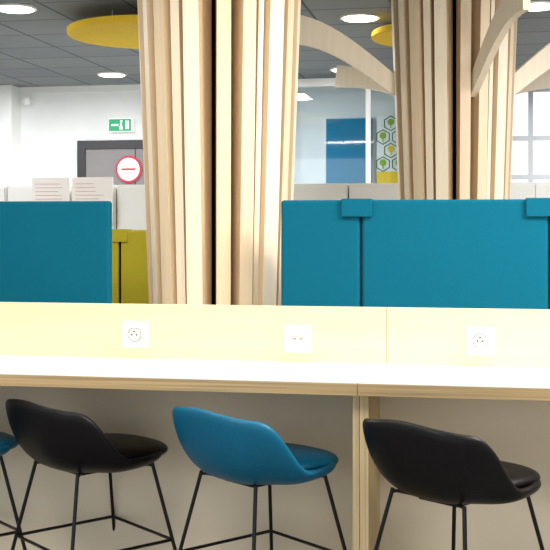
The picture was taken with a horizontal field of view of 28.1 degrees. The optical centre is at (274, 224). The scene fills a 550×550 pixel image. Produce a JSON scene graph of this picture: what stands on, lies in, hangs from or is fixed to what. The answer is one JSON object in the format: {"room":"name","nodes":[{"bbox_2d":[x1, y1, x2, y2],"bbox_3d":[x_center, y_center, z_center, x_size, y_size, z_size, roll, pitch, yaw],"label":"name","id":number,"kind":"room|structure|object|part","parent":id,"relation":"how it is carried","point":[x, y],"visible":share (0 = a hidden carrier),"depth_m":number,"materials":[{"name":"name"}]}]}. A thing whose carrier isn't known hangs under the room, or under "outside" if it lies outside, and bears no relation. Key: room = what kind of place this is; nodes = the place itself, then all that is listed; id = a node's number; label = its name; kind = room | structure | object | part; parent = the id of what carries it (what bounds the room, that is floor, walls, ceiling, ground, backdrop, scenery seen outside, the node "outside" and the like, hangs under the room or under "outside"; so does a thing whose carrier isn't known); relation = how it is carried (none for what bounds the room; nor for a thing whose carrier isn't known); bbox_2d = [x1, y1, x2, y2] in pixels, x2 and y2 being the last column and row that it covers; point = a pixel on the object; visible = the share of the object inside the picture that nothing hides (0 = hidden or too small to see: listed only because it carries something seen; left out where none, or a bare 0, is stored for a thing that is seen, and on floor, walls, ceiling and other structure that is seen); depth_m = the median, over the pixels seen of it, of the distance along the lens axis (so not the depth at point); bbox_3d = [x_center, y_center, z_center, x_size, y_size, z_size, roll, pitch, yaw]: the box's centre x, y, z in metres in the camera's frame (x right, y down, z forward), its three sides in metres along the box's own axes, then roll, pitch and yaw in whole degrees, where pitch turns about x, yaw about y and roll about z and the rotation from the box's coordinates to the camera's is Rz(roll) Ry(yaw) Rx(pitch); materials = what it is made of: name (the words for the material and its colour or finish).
{"room":"open-plan office","nodes":[
{"label":"open-plan office","id":0,"kind":"room"},
{"bbox_2d":[20,87,394,185],"bbox_3d":[0.894,-0.030,11.683,11.500,3.020,0.100,0,0,11],"label":"wall","id":1,"kind":"structure","parent":0,"point":[51,126],"depth_m":12.14,"materials":[{"name":"paint"}]},
{"bbox_2d":[0,85,19,185],"bbox_3d":[-2.968,-0.030,12.220,0.190,3.020,0.250,0,0,11],"label":"pillar","id":2,"kind":"structure","parent":1,"relation":"attached to","point":[9,94],"depth_m":12.10,"materials":[{"name":"white paint"}]},
{"bbox_2d":[22,97,32,104],"bbox_3d":[-2.744,-1.370,12.220,0.100,0.080,0.170,0,0,11],"label":"security camera","id":3,"kind":"object","parent":1,"relation":"attached to","point":[26,100],"visible":1,"depth_m":12.15,"materials":[{"name":"white plastic"}]},
{"bbox_2d":[77,141,85,176],"bbox_3d":[-2.134,0.275,12.163,0.090,2.410,0.060,0,0,11],"label":"frame","id":4,"kind":"object","parent":1,"relation":"attached to","point":[81,151],"visible":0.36,"depth_m":12.13,"materials":[{"name":"grey metal"}]},
{"bbox_2d":[86,148,135,184],"bbox_3d":[-1.810,0.315,12.115,0.565,2.310,0.035,0,0,11],"label":"leaf","id":5,"kind":"object","parent":1,"relation":"attached to","point":[99,162],"visible":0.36,"depth_m":12.11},
{"bbox_2d":[115,156,141,182],"bbox_3d":[-1.603,-0.610,12.040,0.300,0.300,0.023,0,0,11],"label":"prohibition sign","id":6,"kind":"object","parent":5,"relation":"attached to","point":[128,169],"visible":1,"depth_m":12.03,"materials":[{"name":"white plastic"}]},
{"bbox_2d":[85,140,142,148],"bbox_3d":[-1.530,-0.885,12.050,1.140,0.090,0.060,0,0,11],"label":"door frame","id":7,"kind":"structure","parent":1,"relation":"in","point":[96,144],"depth_m":12.07,"materials":[{"name":"grey metal"}]},
{"bbox_2d":[108,118,132,131],"bbox_3d":[-1.693,-1.095,12.073,0.270,0.150,0.075,0,0,11],"label":"exit sign","id":8,"kind":"object","parent":1,"relation":"attached to","point":[114,124],"visible":1,"depth_m":12.04,"materials":[{"name":"green plastic"}]},
{"bbox_2d":[136,148,143,184],"bbox_3d":[-1.245,0.315,12.010,0.565,2.310,0.035,0,0,11],"label":"leaf","id":9,"kind":"object","parent":1,"relation":"attached to","point":[139,151],"visible":0.14,"depth_m":12.03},
{"bbox_2d":[19,84,334,93],"bbox_3d":[0.882,-1.505,11.619,11.500,0.070,0.030,0,0,11],"label":"trim","id":10,"kind":"structure","parent":1,"relation":"attached to","point":[134,87],"depth_m":12.17,"materials":[{"name":"white paint"}]},
{"bbox_2d":[298,78,334,86],"bbox_3d":[0.488,-1.460,11.275,2.850,0.080,0.050,0,0,11],"label":"rail","id":11,"kind":"object","parent":1,"relation":"attached to","point":[318,82],"visible":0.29,"depth_m":11.26,"materials":[{"name":"white metal"}]},
{"bbox_2d":[325,117,373,183],"bbox_3d":[0.787,-0.422,11.611,0.515,1.425,0.080,0,0,11],"label":"notice board","id":12,"kind":"object","parent":1,"relation":"attached to","point":[345,137],"visible":0.43,"depth_m":11.58,"materials":[{"name":"blue glass"}]},
{"bbox_2d":[376,116,397,182],"bbox_3d":[1.299,-0.784,11.536,0.472,0.728,0.040,0,0,11],"label":"poster","id":13,"kind":"object","parent":1,"relation":"attached to","point":[386,162],"visible":0.37,"depth_m":11.55,"materials":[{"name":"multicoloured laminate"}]},
{"bbox_2d":[528,91,532,181],"bbox_3d":[2.637,-0.420,11.349,0.050,2.000,0.060,0,0,11],"label":"mullion","id":14,"kind":"object","parent":1,"relation":"attached to","point":[530,93],"visible":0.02,"depth_m":11.32,"materials":[{"name":"metal"}]},
{"bbox_2d":[511,174,549,179],"bbox_3d":[3.989,-0.495,11.099,3.400,0.050,0.050,0,0,11],"label":"transom","id":15,"kind":"object","parent":1,"relation":"attached to","point":[535,176],"depth_m":11.33,"materials":[{"name":"metal"}]},
{"bbox_2d":[512,135,549,140],"bbox_3d":[3.989,-0.895,11.099,3.400,0.050,0.050,0,0,11],"label":"transom","id":16,"kind":"object","parent":1,"relation":"attached to","point":[541,137],"depth_m":11.32,"materials":[{"name":"metal"}]},
{"bbox_2d":[525,88,549,92],"bbox_3d":[3.989,-1.395,11.099,3.400,0.050,0.050,0,0,11],"label":"transom","id":17,"kind":"object","parent":1,"relation":"attached to","point":[546,89],"depth_m":11.30,"materials":[{"name":"metal"}]},
{"bbox_2d":[0,0,549,86],"bbox_3d":[-0.436,-1.590,4.505,11.700,0.100,14.700,0,0,11],"label":"ceiling","id":18,"kind":"structure","parent":0,"point":[36,48],"depth_m":9.39,"materials":[{"name":"tile"}]},
{"bbox_2d":[0,3,36,13],"bbox_3d":[-1.840,-1.531,7.796,0.300,0.018,0.300,0,0,11],"label":"recessed light","id":19,"kind":"object","parent":18,"relation":"in","point":[9,7],"depth_m":7.74,"materials":[{"name":"white plastic"}]},
{"bbox_2d":[67,15,138,48],"bbox_3d":[-0.931,-1.467,8.146,1.200,0.145,1.200,0,0,11],"label":"disc","id":20,"kind":"object","parent":18,"relation":"hanging from","point":[118,31],"depth_m":7.93,"materials":[{"name":"yellow fabric"}]},
{"bbox_2d":[97,72,126,76],"bbox_3d":[-1.663,-1.531,11.221,0.300,0.018,0.300,0,0,11],"label":"recessed light","id":21,"kind":"object","parent":18,"relation":"in","point":[104,74],"depth_m":11.14,"materials":[{"name":"white plastic"}]},
{"bbox_2d":[340,13,379,21],"bbox_3d":[0.629,-1.531,8.142,0.300,0.018,0.300,0,0,11],"label":"recessed light","id":22,"kind":"object","parent":18,"relation":"in","point":[354,17],"depth_m":8.07,"materials":[{"name":"white plastic"}]},
{"bbox_2d":[372,24,392,46],"bbox_3d":[1.232,-1.467,8.213,1.020,0.145,1.020,0,0,11],"label":"disc","id":23,"kind":"object","parent":18,"relation":"hanging from","point":[382,35],"depth_m":8.13,"materials":[{"name":"yellow fabric"}]},
{"bbox_2d":[529,1,549,10],"bbox_3d":[1.835,-1.531,7.705,0.300,0.018,0.300,0,0,11],"label":"recessed light","id":24,"kind":"object","parent":18,"relation":"in","point":[535,5],"depth_m":7.63,"materials":[{"name":"white plastic"}]},
{"bbox_3d":[-0.436,1.530,4.505,11.700,0.100,14.700,0,0,11],"label":"floor","id":25,"kind":"structure","parent":0,"visible":0},
{"bbox_2d":[0,432,26,549],"bbox_3d":[-1.140,1.019,3.796,0.563,0.921,0.563,0,0,-40],"label":"bar stool","id":26,"kind":"object","parent":25,"relation":"on","point":[8,442],"visible":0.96,"depth_m":3.77,"materials":[{"name":"teal leather"}]},
{"bbox_2d":[0,432,18,448],"bbox_3d":[-1.105,0.757,3.829,0.410,0.064,0.380,0,0,-43],"label":"seat cushion","id":27,"kind":"object","parent":26,"relation":"on","point":[7,441],"depth_m":3.80,"materials":[{"name":"teal leather"}]},
{"bbox_2d":[32,177,69,200],"bbox_3d":[-1.792,0.550,8.825,0.320,1.860,0.049,0,0,11],"label":"stand","id":28,"kind":"object","parent":25,"relation":"on","point":[56,188],"visible":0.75,"depth_m":8.80,"materials":[{"name":"paper"}]},
{"bbox_2d":[5,399,176,549],"bbox_3d":[-0.609,1.019,3.697,0.563,0.921,0.563,0,0,-40],"label":"bar stool","id":29,"kind":"object","parent":25,"relation":"on","point":[71,442],"visible":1,"depth_m":3.50,"materials":[{"name":"black leather"}]},
{"bbox_3d":[-0.897,1.131,3.725,0.194,0.678,0.012,0,0,6],"label":"leg","id":30,"kind":"part","parent":29,"relation":"part of","materials":[{"name":"black metal"}]},
{"bbox_3d":[-0.637,1.131,3.409,0.012,0.678,0.194,0,0,6],"label":"leg","id":31,"kind":"part","parent":29,"relation":"part of","materials":[{"name":"black metal"}]},
{"bbox_3d":[-0.631,0.811,3.676,0.140,0.009,0.140,0,0,-44],"label":"mount plate","id":32,"kind":"part","parent":29,"relation":"part of","materials":[{"name":"black metal"}]},
{"bbox_3d":[-0.581,1.125,3.984,0.012,0.688,0.196,0,0,6],"label":"leg","id":33,"kind":"part","parent":29,"relation":"part of","materials":[{"name":"black metal"}]},
{"bbox_2d":[104,433,167,458],"bbox_3d":[-0.574,0.757,3.730,0.410,0.064,0.380,0,0,-43],"label":"seat cushion","id":34,"kind":"object","parent":29,"relation":"on","point":[130,446],"depth_m":3.67,"materials":[{"name":"black leather"}]},
{"bbox_3d":[-0.322,1.125,3.670,0.196,0.688,0.012,0,0,6],"label":"leg","id":35,"kind":"part","parent":29,"relation":"part of","materials":[{"name":"black metal"}]},
{"bbox_2d":[72,177,112,221],"bbox_3d":[-1.448,0.550,8.761,0.340,1.860,0.049,0,0,11],"label":"stand","id":36,"kind":"object","parent":25,"relation":"on","point":[83,188],"visible":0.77,"depth_m":8.74,"materials":[{"name":"paper"}]},
{"bbox_2d":[112,229,148,303],"bbox_3d":[-0.927,0.751,5.974,1.400,1.457,0.080,0,0,11],"label":"screen","id":37,"kind":"object","parent":25,"relation":"on","point":[129,247],"visible":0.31,"depth_m":5.92,"materials":[{"name":"fabric"}]},
{"bbox_3d":[-1.228,0.753,6.030,0.788,1.453,0.050,0,0,10],"label":"panel","id":38,"kind":"part","parent":37,"relation":"part of","materials":[{"name":"fabric"}]},
{"bbox_2d":[0,302,386,549],"bbox_3d":[-1.271,0.882,3.878,3.286,1.195,0.482,0,0,11],"label":"table","id":39,"kind":"object","parent":25,"relation":"on","point":[227,360],"visible":0.72,"depth_m":3.90,"materials":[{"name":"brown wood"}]},
{"bbox_2d":[122,321,147,347],"bbox_3d":[-0.502,0.393,3.946,0.096,0.096,0.022,0,0,11],"label":"power socket","id":40,"kind":"object","parent":39,"relation":"attached to","point":[134,333],"visible":1,"depth_m":3.94,"materials":[{"name":"white plastic"}]},
{"bbox_3d":[-0.502,0.393,3.945,0.072,0.072,0.005,0,0,10],"label":"frame","id":41,"kind":"part","parent":40,"relation":"part of","materials":[{"name":"white plastic"}]},
{"bbox_2d":[0,355,370,383],"bbox_3d":[-1.299,0.482,3.872,3.235,0.004,0.459,0,0,11],"label":"countertop","id":42,"kind":"structure","parent":39,"relation":"on","point":[351,373],"depth_m":3.65,"materials":[{"name":"white laminate"}]},
{"bbox_3d":[-1.230,0.382,4.104,3.286,0.194,0.022,0,0,10],"label":"upstand panel","id":43,"kind":"part","parent":39,"relation":"part of","materials":[{"name":"brown wood"}]},
{"bbox_2d":[284,325,311,352],"bbox_3d":[0.080,0.397,3.840,0.096,0.096,0.018,0,0,11],"label":"power socket","id":44,"kind":"object","parent":39,"relation":"attached to","point":[297,338],"visible":1,"depth_m":3.83,"materials":[{"name":"white plastic"}]},
{"bbox_3d":[0.080,0.397,3.837,0.072,0.072,0.005,0,0,10],"label":"frame","id":45,"kind":"part","parent":44,"relation":"part of","materials":[{"name":"white plastic"}]},
{"bbox_3d":[0.287,1.000,3.608,0.020,0.960,0.400,0,0,10],"label":"panel","id":46,"kind":"part","parent":39,"relation":"part of","materials":[{"name":"brown wood"}]},
{"bbox_2d":[212,0,215,304],"bbox_3d":[-0.259,-0.030,5.286,0.450,3.018,0.450,0,0,11],"label":"column","id":47,"kind":"object","parent":25,"relation":"on","point":[213,1],"visible":0.03,"depth_m":5.06,"materials":[{"name":"black"}]},
{"bbox_2d":[137,0,152,303],"bbox_3d":[-0.572,-0.021,5.237,0.198,3.000,0.060,0,0,-9],"label":"fin","id":48,"kind":"object","parent":47,"relation":"attached to","point":[139,2],"visible":0.11,"depth_m":5.20,"materials":[{"name":"beige wood"}]},
{"bbox_2d":[142,0,161,303],"bbox_3d":[-0.538,-0.021,5.145,0.190,3.000,0.052,0,0,-27],"label":"fin","id":49,"kind":"object","parent":47,"relation":"attached to","point":[148,15],"visible":0.11,"depth_m":5.11,"materials":[{"name":"beige wood"}]},
{"bbox_2d":[153,0,176,303],"bbox_3d":[-0.483,-0.021,5.071,0.184,3.000,0.068,0,0,-44],"label":"fin","id":50,"kind":"object","parent":47,"relation":"attached to","point":[161,8],"visible":0.22,"depth_m":5.03,"materials":[{"name":"beige wood"}]},
{"bbox_2d":[170,0,186,303],"bbox_3d":[-0.420,-0.021,5.029,0.048,3.000,0.170,0,0,32],"label":"fin","id":51,"kind":"object","parent":47,"relation":"attached to","point":[176,7],"visible":0.22,"depth_m":4.99,"materials":[{"name":"beige wood"}]},
{"bbox_2d":[182,0,211,304],"bbox_3d":[-0.356,-0.021,4.990,0.076,3.000,0.186,0,0,18],"label":"fin","id":52,"kind":"object","parent":47,"relation":"attached to","point":[197,14],"visible":0.5,"depth_m":4.96,"materials":[{"name":"beige wood"}]},
{"bbox_2d":[216,0,230,304],"bbox_3d":[-0.233,-0.021,4.980,0.064,3.000,0.178,0,0,-5],"label":"fin","id":53,"kind":"object","parent":47,"relation":"attached to","point":[223,7],"visible":0.5,"depth_m":4.94,"materials":[{"name":"beige wood"}]},
{"bbox_2d":[231,0,256,304],"bbox_3d":[-0.139,-0.021,5.001,0.062,3.000,0.182,0,0,-23],"label":"fin","id":54,"kind":"object","parent":47,"relation":"attached to","point":[243,12],"visible":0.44,"depth_m":4.97,"materials":[{"name":"beige wood"}]},
{"bbox_2d":[252,0,263,304],"bbox_3d":[-0.094,-0.021,5.039,0.028,3.000,0.158,0,0,-34],"label":"fin","id":55,"kind":"object","parent":47,"relation":"attached to","point":[260,3],"visible":0.22,"depth_m":5.01,"materials":[{"name":"beige wood"}]},
{"bbox_2d":[258,0,283,305],"bbox_3d":[-0.040,-0.021,5.065,0.088,3.000,0.186,0,0,-45],"label":"fin","id":56,"kind":"object","parent":47,"relation":"attached to","point":[273,34],"visible":0.33,"depth_m":5.02,"materials":[{"name":"beige wood"}]},
{"bbox_2d":[276,0,293,305],"bbox_3d":[0.014,-0.021,5.145,0.178,3.000,0.060,0,0,27],"label":"fin","id":57,"kind":"object","parent":47,"relation":"attached to","point":[288,4],"visible":0.02,"depth_m":5.11,"materials":[{"name":"beige wood"}]},
{"bbox_2d":[288,0,300,199],"bbox_3d":[0.045,-0.021,5.231,0.182,3.000,0.069,0,0,11],"label":"fin","id":58,"kind":"object","parent":47,"relation":"attached to","point":[297,3],"visible":0.02,"depth_m":5.19,"materials":[{"name":"beige wood"}]},
{"bbox_2d":[172,406,346,549],"bbox_3d":[-0.039,1.017,3.510,0.563,0.926,0.563,0,0,-40],"label":"bar stool","id":59,"kind":"object","parent":25,"relation":"on","point":[248,453],"visible":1,"depth_m":3.31,"materials":[{"name":"teal leather"}]},
{"bbox_3d":[-0.327,1.128,3.538,0.195,0.683,0.012,0,0,6],"label":"leg","id":60,"kind":"part","parent":59,"relation":"part of","materials":[{"name":"black metal"}]},
{"bbox_3d":[-0.061,0.806,3.490,0.140,0.009,0.140,0,0,-44],"label":"mount plate","id":61,"kind":"part","parent":59,"relation":"part of","materials":[{"name":"black metal"}]},
{"bbox_3d":[-0.067,1.128,3.223,0.012,0.683,0.195,0,0,6],"label":"leg","id":62,"kind":"part","parent":59,"relation":"part of","materials":[{"name":"black metal"}]},
{"bbox_3d":[-0.012,1.123,3.796,0.012,0.693,0.198,0,0,6],"label":"leg","id":63,"kind":"part","parent":59,"relation":"part of","materials":[{"name":"black metal"}]},
{"bbox_2d":[285,443,338,469],"bbox_3d":[-0.004,0.752,3.543,0.410,0.064,0.380,0,0,-43],"label":"seat cushion","id":64,"kind":"object","parent":59,"relation":"on","point":[308,457],"depth_m":3.47,"materials":[{"name":"teal leather"}]},
{"bbox_3d":[0.247,1.123,3.483,0.198,0.693,0.012,0,0,5],"label":"leg","id":65,"kind":"part","parent":59,"relation":"part of","materials":[{"name":"black metal"}]},
{"bbox_2d":[0,182,549,229],"bbox_3d":[-0.312,0.580,8.822,5.570,1.800,0.465,0,0,11],"label":"partition panel","id":66,"kind":"object","parent":25,"relation":"on","point":[129,212],"visible":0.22,"depth_m":8.49,"materials":[{"name":"white laminate"}]},
{"bbox_3d":[-2.416,0.565,8.983,0.445,1.730,0.015,0,0,10],"label":"door","id":67,"kind":"part","parent":66,"relation":"part of","materials":[{"name":"white laminate"}]},
{"bbox_3d":[-1.949,0.565,8.897,0.445,1.730,0.015,0,0,10],"label":"door","id":68,"kind":"part","parent":66,"relation":"part of","materials":[{"name":"white laminate"}]},
{"bbox_3d":[-1.502,0.565,8.814,0.445,1.730,0.015,0,0,10],"label":"door","id":69,"kind":"part","parent":66,"relation":"part of","materials":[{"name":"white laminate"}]},
{"bbox_3d":[-1.034,0.565,8.727,0.445,1.730,0.015,0,0,10],"label":"door","id":70,"kind":"part","parent":66,"relation":"part of","materials":[{"name":"white laminate"}]},
{"bbox_3d":[0.327,0.565,8.475,0.445,1.730,0.015,0,0,10],"label":"door","id":71,"kind":"part","parent":66,"relation":"part of","materials":[{"name":"white laminate"}]},
{"bbox_3d":[0.794,0.565,8.388,0.445,1.730,0.015,0,0,10],"label":"door","id":72,"kind":"part","parent":66,"relation":"part of","materials":[{"name":"white laminate"}]},
{"bbox_3d":[1.709,0.565,8.219,0.445,1.730,0.015,0,0,10],"label":"door","id":73,"kind":"part","parent":66,"relation":"part of","materials":[{"name":"white laminate"}]},
{"bbox_3d":[2.156,0.565,8.136,0.445,1.730,0.015,0,0,10],"label":"door","id":74,"kind":"part","parent":66,"relation":"part of","materials":[{"name":"white laminate"}]},
{"bbox_2d":[366,89,370,182],"bbox_3d":[0.950,-0.010,11.189,0.050,2.980,0.050,0,0,11],"label":"mullion","id":75,"kind":"object","parent":25,"relation":"on","point":[368,92],"visible":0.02,"depth_m":11.16,"materials":[{"name":"white metal"}]},
{"bbox_2d":[357,307,549,549],"bbox_3d":[1.556,0.882,3.354,2.564,1.195,0.482,0,0,11],"label":"table","id":76,"kind":"object","parent":25,"relation":"on","point":[428,378],"visible":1,"depth_m":3.72,"materials":[{"name":"brown wood"}]},
{"bbox_3d":[0.312,1.000,3.603,0.028,0.960,0.400,0,0,10],"label":"panel","id":77,"kind":"part","parent":76,"relation":"part of","materials":[{"name":"brown wood"}]},
{"bbox_2d":[358,364,549,388],"bbox_3d":[1.554,0.482,3.343,2.563,0.004,0.459,0,0,11],"label":"countertop","id":78,"kind":"structure","parent":76,"relation":"on","point":[390,374],"depth_m":3.49,"materials":[{"name":"white laminate"}]},
{"bbox_3d":[1.597,0.981,3.580,2.564,0.998,0.022,0,0,10],"label":"modesty panel","id":79,"kind":"part","parent":76,"relation":"part of","materials":[{"name":"beige wood"}]},
{"bbox_3d":[1.623,0.382,3.575,2.512,0.194,0.022,0,0,10],"label":"upstand panel","id":80,"kind":"part","parent":76,"relation":"part of","materials":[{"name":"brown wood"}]},
{"bbox_2d":[466,326,494,354],"bbox_3d":[0.694,0.392,3.724,0.096,0.096,0.022,0,0,11],"label":"power socket","id":81,"kind":"object","parent":76,"relation":"attached to","point":[480,340],"visible":1,"depth_m":3.72,"materials":[{"name":"white plastic"}]},
{"bbox_3d":[0.694,0.392,3.723,0.072,0.072,0.005,0,0,10],"label":"frame","id":82,"kind":"part","parent":81,"relation":"part of","materials":[{"name":"white plastic"}]},
{"bbox_2d":[363,418,544,549],"bbox_3d":[0.539,1.010,3.220,0.563,0.940,0.563,0,0,-40],"label":"bar stool","id":83,"kind":"object","parent":25,"relation":"on","point":[455,470],"visible":1,"depth_m":3.01,"materials":[{"name":"black leather"}]},
{"bbox_3d":[0.254,1.121,3.247,0.199,0.697,0.012,0,0,6],"label":"leg","id":84,"kind":"part","parent":83,"relation":"part of","materials":[{"name":"black metal"}]},
{"bbox_3d":[0.518,0.792,3.199,0.140,0.009,0.140,0,0,-44],"label":"mount plate","id":85,"kind":"part","parent":83,"relation":"part of","materials":[{"name":"black metal"}]},
{"bbox_3d":[0.567,1.116,3.504,0.012,0.707,0.202,0,0,6],"label":"leg","id":86,"kind":"part","parent":83,"relation":"part of","materials":[{"name":"black metal"}]},
{"bbox_3d":[0.512,1.121,2.934,0.012,0.697,0.199,0,0,6],"label":"leg","id":87,"kind":"part","parent":83,"relation":"part of","materials":[{"name":"black metal"}]},
{"bbox_2d":[501,461,540,488],"bbox_3d":[0.574,0.738,3.253,0.410,0.064,0.380,0,0,-43],"label":"seat cushion","id":88,"kind":"object","parent":83,"relation":"on","point":[521,476],"depth_m":3.17,"materials":[{"name":"black leather"}]},
{"bbox_3d":[0.824,1.116,3.192,0.202,0.707,0.012,0,0,6],"label":"leg","id":89,"kind":"part","parent":83,"relation":"part of","materials":[{"name":"black metal"}]},
{"bbox_2d":[453,0,455,199],"bbox_3d":[1.163,-0.030,7.107,0.450,3.018,0.450,0,0,11],"label":"column","id":90,"kind":"object","parent":25,"relation":"on","point":[454,1],"visible":0.02,"depth_m":6.88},
{"bbox_2d":[391,0,404,199],"bbox_3d":[0.847,-0.021,7.081,0.198,3.000,0.060,0,0,-5],"label":"fin","id":91,"kind":"object","parent":90,"relation":"attached to","point":[394,3],"visible":0.02,"depth_m":7.05,"materials":[{"name":"beige wood"}]},
{"bbox_2d":[299,15,394,96],"bbox_3d":[0.473,-1.083,7.131,0.860,0.585,0.044,0,0,2],"label":"branch","id":92,"kind":"object","parent":91,"relation":"attached to","point":[314,33],"visible":0.73,"depth_m":7.11,"materials":[{"name":"brown wood"}]},
{"bbox_2d":[398,0,413,199],"bbox_3d":[0.874,-0.021,6.986,0.190,3.000,0.052,0,0,-23],"label":"fin","id":93,"kind":"object","parent":90,"relation":"attached to","point":[403,5],"visible":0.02,"depth_m":6.95,"materials":[{"name":"beige wood"}]},
{"bbox_2d":[409,0,426,199],"bbox_3d":[0.924,-0.021,6.909,0.184,3.000,0.068,0,0,-40],"label":"fin","id":94,"kind":"object","parent":90,"relation":"attached to","point":[416,29],"visible":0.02,"depth_m":6.86,"materials":[{"name":"beige wood"}]},
{"bbox_2d":[423,0,435,199],"bbox_3d":[0.983,-0.021,6.863,0.048,3.000,0.170,0,0,36],"label":"fin","id":95,"kind":"object","parent":90,"relation":"attached to","point":[428,5],"visible":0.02,"depth_m":6.82,"materials":[{"name":"beige wood"}]},
{"bbox_2d":[434,0,452,199],"bbox_3d":[1.045,-0.021,6.819,0.076,3.000,0.186,0,0,22],"label":"fin","id":96,"kind":"object","parent":90,"relation":"attached to","point":[443,9],"visible":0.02,"depth_m":6.77,"materials":[{"name":"beige wood"}]},
{"bbox_2d":[456,0,470,199],"bbox_3d":[1.166,-0.021,6.800,0.064,3.000,0.178,0,0,-1],"label":"fin","id":97,"kind":"object","parent":90,"relation":"attached to","point":[463,7],"visible":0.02,"depth_m":6.75,"materials":[{"name":"beige wood"}]},
{"bbox_2d":[470,0,489,198],"bbox_3d":[1.262,-0.021,6.814,0.062,3.000,0.182,0,0,-19],"label":"fin","id":98,"kind":"object","parent":90,"relation":"attached to","point":[480,9],"visible":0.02,"depth_m":6.77,"materials":[{"name":"beige wood"}]},
{"bbox_2d":[471,0,530,96],"bbox_3d":[1.294,-1.083,6.430,0.044,0.585,0.860,0,0,-11],"label":"branch","id":99,"kind":"object","parent":98,"relation":"attached to","point":[507,12],"visible":0.99,"depth_m":6.42,"materials":[{"name":"brown wood"}]},
{"bbox_2d":[486,0,494,198],"bbox_3d":[1.310,-0.021,6.849,0.028,3.000,0.158,0,0,-30],"label":"fin","id":100,"kind":"object","parent":90,"relation":"attached to","point":[492,2],"visible":0.02,"depth_m":6.81,"materials":[{"name":"beige wood"}]},
{"bbox_2d":[490,0,507,198],"bbox_3d":[1.365,-0.021,6.871,0.088,3.000,0.186,0,0,-41],"label":"fin","id":101,"kind":"object","parent":90,"relation":"attached to","point":[500,60],"visible":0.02,"depth_m":6.82,"materials":[{"name":"beige wood"}]},
{"bbox_2d":[503,23,513,198],"bbox_3d":[1.425,-0.021,6.948,0.178,3.000,0.060,0,0,31],"label":"fin","id":102,"kind":"object","parent":90,"relation":"attached to","point":[511,30],"visible":0.02,"depth_m":6.90,"materials":[{"name":"beige wood"}]},
{"bbox_2d":[508,20,516,198],"bbox_3d":[1.462,-0.021,7.031,0.182,3.000,0.068,0,0,14],"label":"fin","id":103,"kind":"object","parent":90,"relation":"attached to","point":[515,22],"visible":0.02,"depth_m":6.99,"materials":[{"name":"beige wood"}]},
{"bbox_3d":[0.114,1.110,4.459,5.400,0.740,0.710,0,0,11],"label":"desk","id":104,"kind":"object","parent":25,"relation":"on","visible":0},
{"bbox_2d":[0,201,111,302],"bbox_3d":[-1.128,0.316,4.984,0.805,0.846,0.050,0,0,11],"label":"screen","id":105,"kind":"object","parent":104,"relation":"on","point":[51,251],"visible":0.54,"depth_m":4.93,"materials":[{"name":"teal fabric"}]},
{"bbox_2d":[281,200,361,306],"bbox_3d":[0.202,0.316,4.737,0.350,0.846,0.050,0,0,11],"label":"screen","id":106,"kind":"object","parent":104,"relation":"on","point":[321,248],"visible":0.44,"depth_m":4.71,"materials":[{"name":"teal fabric"}]},
{"bbox_2d":[341,199,549,308],"bbox_3d":[0.715,0.314,4.642,0.866,0.851,0.080,0,0,11],"label":"screen","id":107,"kind":"object","parent":104,"relation":"on","point":[465,253],"visible":0.61,"depth_m":4.61,"materials":[{"name":"teal fabric"}]},
{"bbox_2d":[526,198,549,216],"bbox_3d":[1.471,0.314,4.502,0.868,0.851,0.080,0,0,11],"label":"screen","id":108,"kind":"object","parent":104,"relation":"on","point":[535,207],"visible":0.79,"depth_m":4.53,"materials":[{"name":"teal fabric"}]},
{"bbox_3d":[1.453,-0.021,7.223,0.193,3.000,0.154,0,0,11],"label":"fin","id":109,"kind":"object","parent":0,"visible":0},
{"bbox_2d":[514,43,549,94],"bbox_3d":[1.832,-1.083,7.274,0.860,0.585,0.044,0,0,-14],"label":"branch","id":110,"kind":"object","parent":109,"relation":"attached to","point":[539,63],"visible":0.64,"depth_m":7.22,"materials":[{"name":"brown wood"}]},
{"bbox_3d":[1.616,-0.030,9.871,0.450,3.018,0.450,0,0,11],"label":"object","id":111,"kind":"object","parent":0,"visible":0},
{"bbox_3d":[1.309,-0.021,9.874,0.186,3.000,0.090,0,0,11],"label":"fin","id":112,"kind":"object","parent":111,"relation":"attached to","visible":0},
{"bbox_2d":[335,65,389,93],"bbox_3d":[0.946,-1.272,9.894,0.820,0.325,0.044,0,0,2],"label":"branch","id":113,"kind":"object","parent":112,"relation":"attached to","point":[346,76],"visible":0.44,"depth_m":9.88,"materials":[{"name":"brown wood"}]},
{"bbox_3d":[1.921,-0.021,9.922,0.192,3.000,0.120,0,0,11],"label":"fin","id":114,"kind":"object","parent":111,"relation":"attached to","visible":0},
{"bbox_2d":[515,69,549,94],"bbox_3d":[2.285,-1.272,9.894,0.820,0.325,0.044,0,0,-2],"label":"branch","id":115,"kind":"object","parent":114,"relation":"attached to","point":[543,81],"visible":0.29,"depth_m":9.88,"materials":[{"name":"brown wood"}]}
]}

